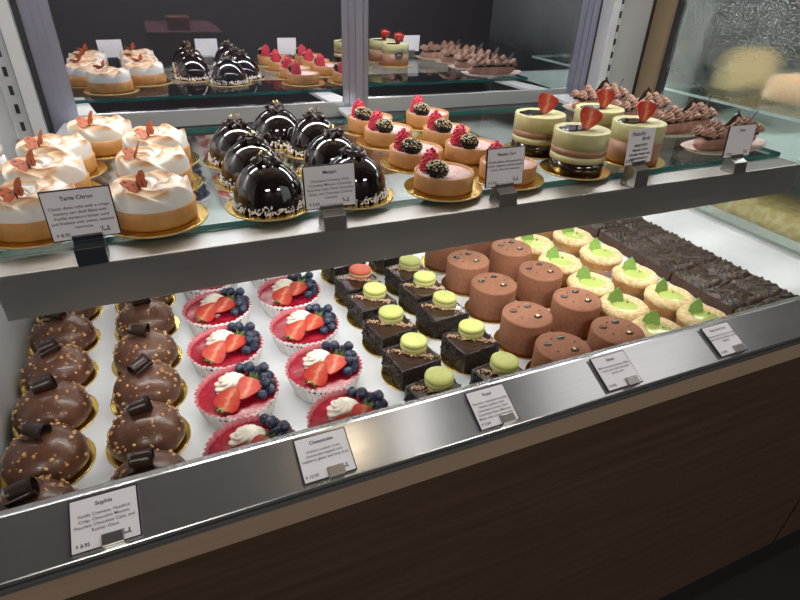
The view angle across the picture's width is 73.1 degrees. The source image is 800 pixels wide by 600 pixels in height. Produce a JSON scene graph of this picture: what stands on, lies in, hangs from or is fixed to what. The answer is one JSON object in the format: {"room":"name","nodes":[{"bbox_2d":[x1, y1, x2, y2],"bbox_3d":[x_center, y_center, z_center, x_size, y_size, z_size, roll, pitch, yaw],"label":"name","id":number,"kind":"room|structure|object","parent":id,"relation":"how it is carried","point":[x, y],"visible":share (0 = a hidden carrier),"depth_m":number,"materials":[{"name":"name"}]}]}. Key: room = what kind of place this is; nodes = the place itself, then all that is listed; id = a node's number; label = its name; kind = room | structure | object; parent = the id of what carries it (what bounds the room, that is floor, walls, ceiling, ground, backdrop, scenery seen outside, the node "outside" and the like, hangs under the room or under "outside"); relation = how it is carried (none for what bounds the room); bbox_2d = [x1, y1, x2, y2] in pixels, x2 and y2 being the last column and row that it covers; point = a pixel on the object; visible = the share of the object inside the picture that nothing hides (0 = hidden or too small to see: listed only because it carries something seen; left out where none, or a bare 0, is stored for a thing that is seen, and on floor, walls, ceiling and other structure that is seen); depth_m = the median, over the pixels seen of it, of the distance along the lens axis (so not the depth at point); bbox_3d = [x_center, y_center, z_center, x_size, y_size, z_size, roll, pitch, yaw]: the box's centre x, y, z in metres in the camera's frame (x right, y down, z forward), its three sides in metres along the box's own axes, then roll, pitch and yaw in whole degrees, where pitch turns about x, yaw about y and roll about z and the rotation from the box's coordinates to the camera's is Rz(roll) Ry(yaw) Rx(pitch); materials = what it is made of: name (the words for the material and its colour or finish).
{"room":"food shop","nodes":[
{"label":"food shop","id":0,"kind":"room"},
{"bbox_2d":[691,544,799,599],"bbox_3d":[0.125,0.589,1.401,7.000,0.020,6.500,-11,34,-21],"label":"floor","id":1,"kind":"structure","parent":0,"point":[778,577],"depth_m":1.29,"materials":[{"name":"tile"}]},
{"bbox_2d":[0,0,799,599],"bbox_3d":[0.090,-0.024,1.034,2.100,1.405,0.860,-11,34,-21],"label":"display case","id":2,"kind":"object","parent":1,"relation":"on","point":[677,483],"visible":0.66,"depth_m":0.86,"materials":[{"name":"silver metal"}]},
{"bbox_2d":[0,475,77,510],"bbox_3d":[-0.370,0.205,0.538,0.096,0.064,0.096,-3,32,-9],"label":"dome","id":3,"kind":"object","parent":2,"relation":"on","point":[30,489],"visible":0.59,"depth_m":0.53,"materials":[{"name":"brown"}]},
{"bbox_2d":[0,421,96,489],"bbox_3d":[-0.402,0.164,0.605,0.096,0.062,0.096,-2,32,-6],"label":"dome","id":4,"kind":"object","parent":2,"relation":"on","point":[58,451],"visible":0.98,"depth_m":0.59,"materials":[{"name":"brown"}]},
{"bbox_2d":[11,373,98,438],"bbox_3d":[-0.435,0.122,0.669,0.096,0.064,0.096,-8,33,-16],"label":"dome","id":5,"kind":"object","parent":2,"relation":"on","point":[49,400],"visible":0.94,"depth_m":0.66,"materials":[{"name":"brown"}]},
{"bbox_2d":[19,336,98,394],"bbox_3d":[-0.471,0.082,0.734,0.096,0.064,0.096,-11,34,-21],"label":"dome","id":6,"kind":"object","parent":2,"relation":"on","point":[68,362],"visible":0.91,"depth_m":0.72,"materials":[{"name":"brown"}]},
{"bbox_2d":[29,312,100,355],"bbox_3d":[-0.505,0.040,0.802,0.096,0.062,0.096,-10,33,-18],"label":"dome","id":7,"kind":"object","parent":2,"relation":"on","point":[66,328],"visible":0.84,"depth_m":0.79,"materials":[{"name":"brown"}]},
{"bbox_2d":[68,484,142,557],"bbox_3d":[-0.257,0.193,0.472,0.055,0.023,0.045,-11,34,-21],"label":"price sign","id":8,"kind":"object","parent":2,"relation":"attached to","point":[108,519],"visible":1,"depth_m":0.47,"materials":[{"name":"white"}]},
{"bbox_2d":[108,447,185,481],"bbox_3d":[-0.269,0.187,0.577,0.096,0.062,0.096,-20,38,-31],"label":"dome","id":9,"kind":"object","parent":2,"relation":"on","point":[148,459],"visible":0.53,"depth_m":0.57,"materials":[{"name":"brown"}]},
{"bbox_2d":[112,323,182,377],"bbox_3d":[-0.368,0.062,0.773,0.096,0.062,0.096,-9,33,-17],"label":"dome","id":10,"kind":"object","parent":2,"relation":"on","point":[156,344],"visible":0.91,"depth_m":0.76,"materials":[{"name":"brown"}]},
{"bbox_2d":[115,298,179,340],"bbox_3d":[-0.400,0.018,0.842,0.096,0.064,0.096,-1,32,-5],"label":"dome","id":11,"kind":"object","parent":2,"relation":"on","point":[159,315],"visible":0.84,"depth_m":0.83,"materials":[{"name":"brown"}]},
{"bbox_2d":[106,394,190,467],"bbox_3d":[-0.304,0.144,0.642,0.096,0.064,0.096,-5,32,-11],"label":"dome","id":12,"kind":"object","parent":2,"relation":"on","point":[145,423],"visible":0.94,"depth_m":0.63,"materials":[{"name":"brown"}]},
{"bbox_2d":[110,354,187,416],"bbox_3d":[-0.334,0.103,0.708,0.096,0.064,0.096,-23,40,-35],"label":"dome","id":13,"kind":"object","parent":2,"relation":"on","point":[161,382],"visible":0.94,"depth_m":0.69,"materials":[{"name":"brown"}]},
{"bbox_2d":[182,287,250,335],"bbox_3d":[-0.291,0.015,0.861,0.106,0.057,0.106,-8,33,-17],"label":"cheesecake","id":14,"kind":"object","parent":2,"relation":"on","point":[207,310],"visible":0.95,"depth_m":0.85,"materials":[{"name":"red"}]},
{"bbox_2d":[186,321,262,377],"bbox_3d":[-0.250,0.068,0.776,0.106,0.057,0.106,-11,34,-21],"label":"cheesecake","id":15,"kind":"object","parent":2,"relation":"on","point":[213,349],"visible":0.98,"depth_m":0.76,"materials":[{"name":"red"}]},
{"bbox_2d":[194,362,279,429],"bbox_3d":[-0.209,0.119,0.695,0.106,0.057,0.106,-14,35,-25],"label":"cheesecake","id":16,"kind":"object","parent":2,"relation":"on","point":[228,394],"visible":0.99,"depth_m":0.69,"materials":[{"name":"red food"}]},
{"bbox_2d":[202,413,295,455],"bbox_3d":[-0.168,0.171,0.614,0.106,0.057,0.106,-5,32,-12],"label":"cheesecake","id":17,"kind":"object","parent":2,"relation":"on","point":[251,429],"visible":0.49,"depth_m":0.62,"materials":[{"name":"red food"}]},
{"bbox_2d":[257,271,320,317],"bbox_3d":[-0.186,-0.012,0.910,0.106,0.057,0.106,-13,35,-23],"label":"cheesecake","id":18,"kind":"object","parent":2,"relation":"on","point":[277,295],"visible":0.9,"depth_m":0.90,"materials":[{"name":"red"}]},
{"bbox_2d":[269,303,338,355],"bbox_3d":[-0.146,0.041,0.827,0.106,0.057,0.106,-8,33,-15],"label":"cheesecake","id":19,"kind":"object","parent":2,"relation":"on","point":[293,329],"visible":0.97,"depth_m":0.81,"materials":[{"name":"red"}]},
{"bbox_2d":[285,340,362,402],"bbox_3d":[-0.104,0.094,0.743,0.106,0.057,0.106,-11,34,-21],"label":"cheesecake","id":20,"kind":"object","parent":2,"relation":"on","point":[314,371],"visible":0.99,"depth_m":0.73,"materials":[{"name":"red"}]},
{"bbox_2d":[292,427,356,485],"bbox_3d":[-0.075,0.157,0.541,0.054,0.023,0.045,-11,34,-21],"label":"price sign","id":21,"kind":"object","parent":2,"relation":"attached to","point":[328,454],"visible":1,"depth_m":0.54,"materials":[{"name":"white"}]},
{"bbox_2d":[306,387,388,427],"bbox_3d":[-0.061,0.146,0.660,0.106,0.057,0.106,-9,33,-18],"label":"cheesecake","id":22,"kind":"object","parent":2,"relation":"on","point":[345,403],"visible":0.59,"depth_m":0.66,"materials":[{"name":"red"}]},
{"bbox_2d":[334,264,380,307],"bbox_3d":[-0.074,-0.028,0.949,0.086,0.051,0.086,-16,36,-27],"label":"chocolate cake","id":23,"kind":"object","parent":2,"relation":"on","point":[358,275],"visible":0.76,"depth_m":0.94,"materials":[{"name":"brown food"}]},
{"bbox_2d":[346,282,397,329],"bbox_3d":[-0.046,0.007,0.894,0.086,0.051,0.086,-15,35,-25],"label":"chocolate cake","id":24,"kind":"object","parent":2,"relation":"on","point":[365,304],"visible":0.79,"depth_m":0.88,"materials":[{"name":"brown food"}]},
{"bbox_2d":[361,305,417,357],"bbox_3d":[-0.016,0.044,0.835,0.086,0.051,0.086,-18,37,-29],"label":"chocolate cake","id":25,"kind":"object","parent":2,"relation":"on","point":[386,329],"visible":0.77,"depth_m":0.82,"materials":[{"name":"brown food"}]},
{"bbox_2d":[0,94,799,320],"bbox_3d":[0.007,-0.274,0.931,1.199,0.106,0.610,-11,34,-21],"label":"glass shelf","id":26,"kind":"object","parent":2,"relation":"attached to","point":[35,282],"visible":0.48,"depth_m":0.64,"materials":[{"name":"teal"}]},
{"bbox_2d":[0,175,74,249],"bbox_3d":[-0.388,-0.105,0.567,0.112,0.062,0.112,-23,40,-35],"label":"tart","id":27,"kind":"object","parent":26,"relation":"on","point":[23,224],"visible":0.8,"depth_m":0.54,"materials":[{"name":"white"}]},
{"bbox_2d":[0,150,100,187],"bbox_3d":[-0.424,-0.154,0.644,0.112,0.062,0.112,-16,36,-27],"label":"tart","id":28,"kind":"object","parent":26,"relation":"on","point":[67,168],"visible":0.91,"depth_m":0.63,"materials":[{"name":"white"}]},
{"bbox_2d":[15,130,106,178],"bbox_3d":[-0.459,-0.200,0.717,0.112,0.062,0.112,-11,34,-21],"label":"tart","id":29,"kind":"object","parent":26,"relation":"on","point":[75,145],"visible":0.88,"depth_m":0.71,"materials":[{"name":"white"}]},
{"bbox_2d":[37,184,121,266],"bbox_3d":[-0.305,-0.071,0.521,0.061,0.072,0.026,-11,34,-21],"label":"price sign","id":30,"kind":"object","parent":26,"relation":"attached to","point":[83,216],"visible":1,"depth_m":0.52,"materials":[{"name":"white"}]},
{"bbox_2d":[66,110,131,159],"bbox_3d":[-0.450,-0.257,0.811,0.112,0.062,0.112,-14,35,-24],"label":"tart","id":31,"kind":"object","parent":26,"relation":"on","point":[104,133],"visible":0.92,"depth_m":0.79,"materials":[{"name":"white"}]},
{"bbox_2d":[115,141,202,190],"bbox_3d":[-0.315,-0.176,0.688,0.112,0.062,0.112,-1,32,-5],"label":"tart","id":32,"kind":"object","parent":26,"relation":"on","point":[129,161],"visible":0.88,"depth_m":0.67,"materials":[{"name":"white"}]},
{"bbox_2d":[110,170,208,238],"bbox_3d":[-0.275,-0.119,0.597,0.112,0.062,0.112,-16,36,-26],"label":"tart","id":33,"kind":"object","parent":26,"relation":"on","point":[156,203],"visible":0.99,"depth_m":0.57,"materials":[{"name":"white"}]},
{"bbox_2d":[121,121,199,165],"bbox_3d":[-0.350,-0.229,0.772,0.112,0.062,0.112,-22,39,-33],"label":"tart","id":34,"kind":"object","parent":26,"relation":"on","point":[165,134],"visible":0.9,"depth_m":0.75,"materials":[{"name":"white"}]},
{"bbox_2d":[203,113,264,170],"bbox_3d":[-0.237,-0.237,0.785,0.104,0.067,0.104,20,36,27],"label":"dome","id":35,"kind":"object","parent":26,"relation":"on","point":[226,136],"visible":0.52,"depth_m":0.77,"materials":[{"name":"black"}]},
{"bbox_2d":[214,130,282,193],"bbox_3d":[-0.195,-0.190,0.711,0.104,0.067,0.104,15,34,19],"label":"dome","id":36,"kind":"object","parent":26,"relation":"on","point":[239,156],"visible":0.44,"depth_m":0.69,"materials":[{"name":"black"}]},
{"bbox_2d":[225,149,307,221],"bbox_3d":[-0.158,-0.145,0.641,0.104,0.067,0.104,21,36,28],"label":"dome","id":37,"kind":"object","parent":26,"relation":"on","point":[266,189],"visible":0.9,"depth_m":0.62,"materials":[{"name":"black"}]},
{"bbox_2d":[253,100,297,150],"bbox_3d":[-0.200,-0.289,0.874,0.104,0.067,0.104,-4,32,-10],"label":"dome","id":38,"kind":"object","parent":26,"relation":"on","point":[275,124],"visible":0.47,"depth_m":0.85,"materials":[{"name":"black"}]},
{"bbox_2d":[282,107,335,159],"bbox_3d":[-0.132,-0.264,0.837,0.104,0.067,0.104,-21,39,-33],"label":"dome","id":39,"kind":"object","parent":26,"relation":"on","point":[309,127],"visible":0.53,"depth_m":0.82,"materials":[{"name":"black"}]},
{"bbox_2d":[296,125,356,179],"bbox_3d":[-0.095,-0.211,0.753,0.104,0.067,0.104,14,33,18],"label":"dome","id":40,"kind":"object","parent":26,"relation":"on","point":[324,148],"visible":0.39,"depth_m":0.73,"materials":[{"name":"black"}]},
{"bbox_2d":[301,161,356,231],"bbox_3d":[-0.077,-0.116,0.608,0.060,0.071,0.026,-11,34,-21],"label":"price sign","id":41,"kind":"object","parent":26,"relation":"attached to","point":[327,188],"visible":1,"depth_m":0.61,"materials":[{"name":"white"}]},
{"bbox_2d":[329,143,393,209],"bbox_3d":[-0.058,-0.164,0.678,0.104,0.067,0.104,-5,32,-11],"label":"dome","id":42,"kind":"object","parent":26,"relation":"on","point":[372,191],"visible":0.52,"depth_m":0.66,"materials":[{"name":"black"}]},
{"bbox_2d":[341,99,391,136],"bbox_3d":[-0.053,-0.331,0.964,0.106,0.054,0.106,-10,33,-18],"label":"tart","id":43,"kind":"object","parent":26,"relation":"on","point":[359,117],"visible":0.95,"depth_m":0.94,"materials":[{"name":"beige"}]},
{"bbox_2d":[356,109,415,150],"bbox_3d":[-0.019,-0.289,0.898,0.106,0.054,0.106,-18,37,-29],"label":"tart","id":44,"kind":"object","parent":26,"relation":"on","point":[380,133],"visible":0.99,"depth_m":0.88,"materials":[{"name":"beige"}]},
{"bbox_2d":[380,128,449,174],"bbox_3d":[0.024,-0.230,0.803,0.106,0.054,0.106,-15,36,-26],"label":"tart","id":45,"kind":"object","parent":26,"relation":"on","point":[406,152],"visible":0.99,"depth_m":0.78,"materials":[{"name":"brown"}]},
{"bbox_2d":[399,94,452,131],"bbox_3d":[0.052,-0.355,1.008,0.106,0.054,0.106,-7,33,-14],"label":"tart","id":46,"kind":"object","parent":26,"relation":"on","point":[417,116],"visible":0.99,"depth_m":0.99,"materials":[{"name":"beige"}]},
{"bbox_2d":[404,147,481,201],"bbox_3d":[0.059,-0.174,0.715,0.106,0.054,0.106,-9,33,-17],"label":"tart","id":47,"kind":"object","parent":26,"relation":"on","point":[436,180],"visible":1,"depth_m":0.70,"materials":[{"name":"brown"}]},
{"bbox_2d":[416,110,469,149],"bbox_3d":[0.079,-0.293,0.909,0.106,0.054,0.106,-14,35,-25],"label":"tart","id":48,"kind":"object","parent":26,"relation":"on","point":[437,130],"visible":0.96,"depth_m":0.89,"materials":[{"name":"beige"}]},
{"bbox_2d":[442,123,493,168],"bbox_3d":[0.110,-0.245,0.833,0.106,0.054,0.106,-18,37,-29],"label":"tart","id":49,"kind":"object","parent":26,"relation":"on","point":[463,148],"visible":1,"depth_m":0.81,"materials":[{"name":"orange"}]},
{"bbox_2d":[484,145,525,206],"bbox_3d":[0.136,-0.158,0.689,0.056,0.071,0.026,-11,34,-21],"label":"price sign","id":50,"kind":"object","parent":26,"relation":"attached to","point":[504,165],"visible":1,"depth_m":0.69,"materials":[{"name":"white"}]},
{"bbox_2d":[473,140,543,190],"bbox_3d":[0.153,-0.198,0.759,0.106,0.054,0.106,-10,33,-19],"label":"tart","id":51,"kind":"object","parent":26,"relation":"on","point":[532,179],"visible":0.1,"depth_m":0.75,"materials":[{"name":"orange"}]},
{"bbox_2d":[504,93,565,159],"bbox_3d":[0.225,-0.287,0.874,0.104,0.090,0.104,-8,33,-16],"label":"cake","id":52,"kind":"object","parent":26,"relation":"on","point":[533,128],"visible":0.9,"depth_m":0.86,"materials":[{"name":"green food"}]},
{"bbox_2d":[539,106,610,180],"bbox_3d":[0.266,-0.237,0.794,0.104,0.090,0.104,-7,33,-15],"label":"cake","id":53,"kind":"object","parent":26,"relation":"on","point":[578,150],"visible":1,"depth_m":0.78,"materials":[{"name":"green food"}]},
{"bbox_2d":[562,78,628,111],"bbox_3d":[0.436,-0.448,1.179,0.190,0.065,0.092,-13,35,-23],"label":"chocolate eclair","id":54,"kind":"object","parent":26,"relation":"on","point":[588,94],"visible":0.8,"depth_m":1.16,"materials":[{"name":"brown food"}]},
{"bbox_2d":[573,89,624,129],"bbox_3d":[0.339,-0.313,0.924,0.104,0.090,0.104,-15,36,-26],"label":"cake","id":55,"kind":"object","parent":26,"relation":"on","point":[605,97],"visible":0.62,"depth_m":0.91,"materials":[{"name":"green food"}]},
{"bbox_2d":[604,101,666,169],"bbox_3d":[0.373,-0.265,0.848,0.104,0.090,0.104,-14,35,-25],"label":"cake","id":56,"kind":"object","parent":26,"relation":"on","point":[621,126],"visible":0.74,"depth_m":0.83,"materials":[{"name":"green food"}]},
{"bbox_2d":[620,127,655,188],"bbox_3d":[0.341,-0.201,0.765,0.053,0.079,0.026,-15,35,-25],"label":"price sign","id":57,"kind":"object","parent":26,"relation":"attached to","point":[635,175],"visible":1,"depth_m":0.77,"materials":[{"name":"white"}]},
{"bbox_2d":[611,87,671,117],"bbox_3d":[0.492,-0.398,1.100,0.190,0.065,0.092,-15,35,-25],"label":"chocolate eclair","id":58,"kind":"object","parent":26,"relation":"on","point":[629,104],"visible":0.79,"depth_m":1.09,"materials":[{"name":"brown food"}]},
{"bbox_2d":[652,97,717,137],"bbox_3d":[0.540,-0.348,1.022,0.190,0.065,0.092,-14,35,-24],"label":"chocolate eclair","id":59,"kind":"object","parent":26,"relation":"on","point":[680,122],"visible":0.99,"depth_m":1.01,"materials":[{"name":"brown food"}]},
{"bbox_2d":[680,111,766,154],"bbox_3d":[0.565,-0.290,0.929,0.190,0.065,0.092,-12,34,-21],"label":"chocolate eclair","id":60,"kind":"object","parent":26,"relation":"on","point":[711,138],"visible":0.73,"depth_m":0.91,"materials":[{"name":"food"}]},
{"bbox_2d":[680,138,766,154],"bbox_3d":[0.565,-0.269,0.942,0.188,0.010,0.086,-12,34,-21],"label":"paper tray","id":61,"kind":"object","parent":26,"relation":"on","point":[699,145],"depth_m":0.91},
{"bbox_2d":[720,123,756,173],"bbox_3d":[0.529,-0.235,0.839,0.059,0.071,0.026,-11,34,-21],"label":"price sign","id":62,"kind":"object","parent":26,"relation":"attached to","point":[739,138],"visible":1,"depth_m":0.84,"materials":[{"name":"white"}]},
{"bbox_2d":[0,209,799,497],"bbox_3d":[0.120,-0.036,1.038,1.424,0.015,0.725,-11,34,-21],"label":"tray","id":63,"kind":"object","parent":2,"relation":"on","point":[780,266],"depth_m":0.84,"materials":[{"name":"metal"}]},
{"bbox_2d":[384,255,430,296],"bbox_3d":[0.015,-0.047,0.985,0.086,0.051,0.086,-17,36,-28],"label":"chocolate cake","id":64,"kind":"object","parent":2,"relation":"on","point":[408,265],"visible":0.58,"depth_m":0.98,"materials":[{"name":"brown food"}]},
{"bbox_2d":[381,332,441,391],"bbox_3d":[0.016,0.085,0.771,0.086,0.051,0.086,-15,36,-26],"label":"chocolate cake","id":65,"kind":"object","parent":2,"relation":"on","point":[403,363],"visible":0.92,"depth_m":0.76,"materials":[{"name":"brown food"}]},
{"bbox_2d":[398,271,448,315],"bbox_3d":[0.041,-0.015,0.934,0.086,0.051,0.086,-17,36,-28],"label":"chocolate cake","id":66,"kind":"object","parent":2,"relation":"on","point":[424,284],"visible":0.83,"depth_m":0.93,"materials":[{"name":"brown food"}]},
{"bbox_2d":[404,366,461,401],"bbox_3d":[0.049,0.126,0.706,0.086,0.051,0.086,-17,36,-28],"label":"chocolate cake","id":67,"kind":"object","parent":2,"relation":"on","point":[437,379],"visible":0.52,"depth_m":0.70,"materials":[{"name":"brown food"}]},
{"bbox_2d":[415,290,468,340],"bbox_3d":[0.069,0.021,0.878,0.086,0.051,0.086,-14,35,-25],"label":"chocolate cake","id":68,"kind":"object","parent":2,"relation":"on","point":[436,317],"visible":0.9,"depth_m":0.86,"materials":[{"name":"brown food"}]},
{"bbox_2d":[421,246,464,273],"bbox_3d":[0.088,-0.099,1.069,0.090,0.058,0.090,-12,34,-21],"label":"chocolate cake","id":69,"kind":"object","parent":2,"relation":"on","point":[435,261],"visible":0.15,"depth_m":1.04,"materials":[{"name":"brown"}]},
{"bbox_2d":[441,250,488,296],"bbox_3d":[0.123,-0.053,0.996,0.090,0.058,0.090,-12,34,-21],"label":"chocolate cake","id":70,"kind":"object","parent":2,"relation":"on","point":[462,266],"visible":0.92,"depth_m":0.97,"materials":[{"name":"brown"}]},
{"bbox_2d":[440,319,499,375],"bbox_3d":[0.105,0.066,0.807,0.086,0.051,0.086,-16,36,-27],"label":"chocolate cake","id":71,"kind":"object","parent":2,"relation":"on","point":[468,347],"visible":0.96,"depth_m":0.80,"materials":[{"name":"brown food"}]},
{"bbox_2d":[464,273,516,324],"bbox_3d":[0.158,-0.007,0.923,0.090,0.058,0.090,-12,34,-22],"label":"chocolate cake","id":72,"kind":"object","parent":2,"relation":"on","point":[490,293],"visible":0.94,"depth_m":0.90,"materials":[{"name":"brown"}]},
{"bbox_2d":[464,383,519,431],"bbox_3d":[0.104,0.122,0.610,0.050,0.023,0.045,-11,34,-21],"label":"price sign","id":73,"kind":"object","parent":2,"relation":"attached to","point":[491,407],"visible":1,"depth_m":0.61,"materials":[{"name":"white"}]},
{"bbox_2d":[469,351,522,384],"bbox_3d":[0.140,0.109,0.738,0.086,0.051,0.086,-15,35,-25],"label":"chocolate cake","id":74,"kind":"object","parent":2,"relation":"on","point":[501,363],"visible":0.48,"depth_m":0.73,"materials":[{"name":"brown food"}]},
{"bbox_2d":[488,239,531,282],"bbox_3d":[0.213,-0.080,1.045,0.090,0.058,0.090,-11,34,-20],"label":"chocolate cake","id":75,"kind":"object","parent":2,"relation":"on","point":[506,255],"visible":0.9,"depth_m":1.02,"materials":[{"name":"brown"}]},
{"bbox_2d":[494,301,552,359],"bbox_3d":[0.196,0.043,0.844,0.090,0.058,0.090,-10,34,-19],"label":"chocolate cake","id":76,"kind":"object","parent":2,"relation":"on","point":[522,323],"visible":0.91,"depth_m":0.82,"materials":[{"name":"brown"}]},
{"bbox_2d":[515,260,562,308],"bbox_3d":[0.249,-0.032,0.969,0.090,0.058,0.090,-14,35,-24],"label":"chocolate cake","id":77,"kind":"object","parent":2,"relation":"on","point":[537,281],"visible":0.91,"depth_m":0.94,"materials":[{"name":"brown"}]},
{"bbox_2d":[525,332,590,369],"bbox_3d":[0.229,0.087,0.774,0.090,0.058,0.090,-13,35,-23],"label":"chocolate cake","id":78,"kind":"object","parent":2,"relation":"on","point":[549,347],"visible":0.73,"depth_m":0.76,"materials":[{"name":"brown"}]},
{"bbox_2d":[538,245,581,287],"bbox_3d":[0.303,-0.068,1.027,0.082,0.063,0.082,-18,37,-30],"label":"tart","id":79,"kind":"object","parent":2,"relation":"on","point":[569,264],"visible":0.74,"depth_m":1.02,"materials":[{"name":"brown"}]},
{"bbox_2d":[553,228,592,257],"bbox_3d":[0.361,-0.130,1.130,0.087,0.063,0.087,-4,32,-10],"label":"tart","id":80,"kind":"object","parent":2,"relation":"on","point":[571,240],"visible":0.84,"depth_m":1.11,"materials":[{"name":"beige food"}]},
{"bbox_2d":[550,287,601,340],"bbox_3d":[0.287,0.019,0.889,0.090,0.058,0.090,-13,35,-23],"label":"chocolate cake","id":81,"kind":"object","parent":2,"relation":"on","point":[573,310],"visible":0.93,"depth_m":0.86,"materials":[{"name":"brown"}]},
{"bbox_2d":[566,266,614,297],"bbox_3d":[0.338,-0.025,0.959,0.082,0.063,0.082,-12,34,-22],"label":"tart","id":82,"kind":"object","parent":2,"relation":"on","point":[600,285],"visible":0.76,"depth_m":0.95,"materials":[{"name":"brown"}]},
{"bbox_2d":[579,237,622,276],"bbox_3d":[0.395,-0.087,1.063,0.087,0.063,0.087,-9,33,-17],"label":"tart","id":83,"kind":"object","parent":2,"relation":"on","point":[599,258],"visible":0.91,"depth_m":1.05,"materials":[{"name":"beige food"}]},
{"bbox_2d":[586,316,644,351],"bbox_3d":[0.323,0.066,0.814,0.090,0.058,0.090,-11,34,-20],"label":"chocolate cake","id":84,"kind":"object","parent":2,"relation":"on","point":[607,331],"visible":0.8,"depth_m":0.80,"materials":[{"name":"brown"}]},
{"bbox_2d":[589,350,642,392],"bbox_3d":[0.270,0.089,0.673,0.054,0.023,0.045,-11,34,-21],"label":"price sign","id":85,"kind":"object","parent":2,"relation":"attached to","point":[615,370],"visible":1,"depth_m":0.67,"materials":[{"name":"white"}]},
{"bbox_2d":[598,225,644,250],"bbox_3d":[0.487,-0.137,1.184,0.072,0.028,0.066,-12,34,-21],"label":"brownie","id":86,"kind":"object","parent":2,"relation":"on","point":[614,237],"visible":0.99,"depth_m":1.17,"materials":[{"name":"brown"}]},
{"bbox_2d":[599,287,649,320],"bbox_3d":[0.370,0.015,0.895,0.082,0.063,0.082,-13,35,-23],"label":"tart","id":87,"kind":"object","parent":2,"relation":"on","point":[614,304],"visible":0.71,"depth_m":0.89,"materials":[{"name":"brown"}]},
{"bbox_2d":[611,257,658,300],"bbox_3d":[0.431,-0.042,0.992,0.087,0.063,0.087,-2,32,-7],"label":"tart","id":88,"kind":"object","parent":2,"relation":"on","point":[632,279],"visible":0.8,"depth_m":0.98,"materials":[{"name":"beige food"}]},
{"bbox_2d":[619,238,670,265],"bbox_3d":[0.513,-0.103,1.130,0.072,0.028,0.066,-12,34,-21],"label":"brownie","id":89,"kind":"object","parent":2,"relation":"on","point":[640,249],"visible":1,"depth_m":1.12,"materials":[{"name":"brown"}]},
{"bbox_2d":[631,310,680,336],"bbox_3d":[0.399,0.052,0.837,0.082,0.063,0.082,-2,32,-8],"label":"tart","id":90,"kind":"object","parent":2,"relation":"on","point":[651,324],"visible":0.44,"depth_m":0.84,"materials":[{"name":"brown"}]},
{"bbox_2d":[640,278,694,322],"bbox_3d":[0.463,-0.003,0.929,0.087,0.063,0.087,-12,34,-22],"label":"tart","id":91,"kind":"object","parent":2,"relation":"on","point":[665,298],"visible":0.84,"depth_m":0.92,"materials":[{"name":"beige food"}]},
{"bbox_2d":[643,251,697,281],"bbox_3d":[0.539,-0.069,1.076,0.072,0.028,0.066,-11,34,-20],"label":"brownie","id":92,"kind":"object","parent":2,"relation":"on","point":[663,265],"visible":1,"depth_m":1.06,"materials":[{"name":"brown"}]},
{"bbox_2d":[671,245,722,265],"bbox_3d":[0.607,-0.086,1.108,0.073,0.028,0.066,-11,34,-20],"label":"brownie","id":93,"kind":"object","parent":2,"relation":"on","point":[697,255],"visible":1,"depth_m":1.10,"materials":[{"name":"brown"}]},
{"bbox_2d":[669,267,727,298],"bbox_3d":[0.567,-0.036,1.023,0.072,0.028,0.066,-12,34,-21],"label":"brownie","id":94,"kind":"object","parent":2,"relation":"on","point":[694,280],"visible":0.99,"depth_m":1.01,"materials":[{"name":"brown"}]},
{"bbox_2d":[672,298,725,326],"bbox_3d":[0.491,0.033,0.874,0.087,0.063,0.087,-8,33,-15],"label":"tart","id":95,"kind":"object","parent":2,"relation":"on","point":[695,312],"visible":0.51,"depth_m":0.87,"materials":[{"name":"beige food"}]},
{"bbox_2d":[700,322,747,357],"bbox_3d":[0.444,0.055,0.740,0.050,0.023,0.045,-11,34,-21],"label":"price sign","id":96,"kind":"object","parent":2,"relation":"attached to","point":[721,336],"visible":1,"depth_m":0.74,"materials":[{"name":"white"}]},
{"bbox_2d":[698,259,752,283],"bbox_3d":[0.633,-0.052,1.054,0.072,0.028,0.066,-11,34,-20],"label":"brownie","id":97,"kind":"object","parent":2,"relation":"on","point":[726,270],"visible":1,"depth_m":1.04,"materials":[{"name":"brown"}]},
{"bbox_2d":[699,283,761,314],"bbox_3d":[0.593,-0.002,0.969,0.072,0.028,0.066,-11,34,-20],"label":"brownie","id":98,"kind":"object","parent":2,"relation":"on","point":[728,298],"visible":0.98,"depth_m":0.96,"materials":[{"name":"brown"}]},
{"bbox_2d":[729,275,787,300],"bbox_3d":[0.663,-0.019,1.002,0.072,0.028,0.066,-11,34,-20],"label":"brownie","id":99,"kind":"object","parent":2,"relation":"on","point":[761,288],"visible":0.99,"depth_m":0.99,"materials":[{"name":"brown"}]},
{"bbox_2d":[659,48,799,251],"bbox_3d":[1.192,-0.276,1.512,0.850,1.405,0.735,-11,34,-21],"label":"glass panel","id":100,"kind":"object","parent":1,"relation":"on","point":[688,77],"visible":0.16,"depth_m":1.52,"materials":[{"name":"white"}]},
{"bbox_2d":[665,84,799,122],"bbox_3d":[1.183,-0.522,1.407,0.800,0.006,0.520,-11,34,-21],"label":"glass shelf","id":101,"kind":"object","parent":100,"relation":"attached to","point":[669,88],"depth_m":1.33,"materials":[{"name":"grey"}]},
{"bbox_2d":[709,67,775,90],"bbox_3d":[0.946,-0.634,1.473,0.187,0.102,0.078,-11,34,-21],"label":"cake","id":102,"kind":"object","parent":100,"relation":"on","point":[721,79],"visible":0.35,"depth_m":1.45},
{"bbox_2d":[710,104,799,163],"bbox_3d":[1.200,-0.424,1.394,0.815,0.008,0.660,-11,34,-21],"label":"shelf","id":103,"kind":"object","parent":100,"relation":"attached to","point":[781,135],"depth_m":1.44,"materials":[{"name":"grey"}]},
{"bbox_2d":[711,193,799,242],"bbox_3d":[0.944,-0.236,1.370,0.166,0.051,0.644,-11,34,-21],"label":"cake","id":104,"kind":"object","parent":100,"relation":"on","point":[777,213],"visible":0.48,"depth_m":1.32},
{"bbox_2d":[761,74,799,105],"bbox_3d":[0.991,-0.527,1.339,0.135,0.061,0.114,-11,34,-21],"label":"cake","id":105,"kind":"object","parent":100,"relation":"on","point":[781,88],"visible":0.79,"depth_m":1.31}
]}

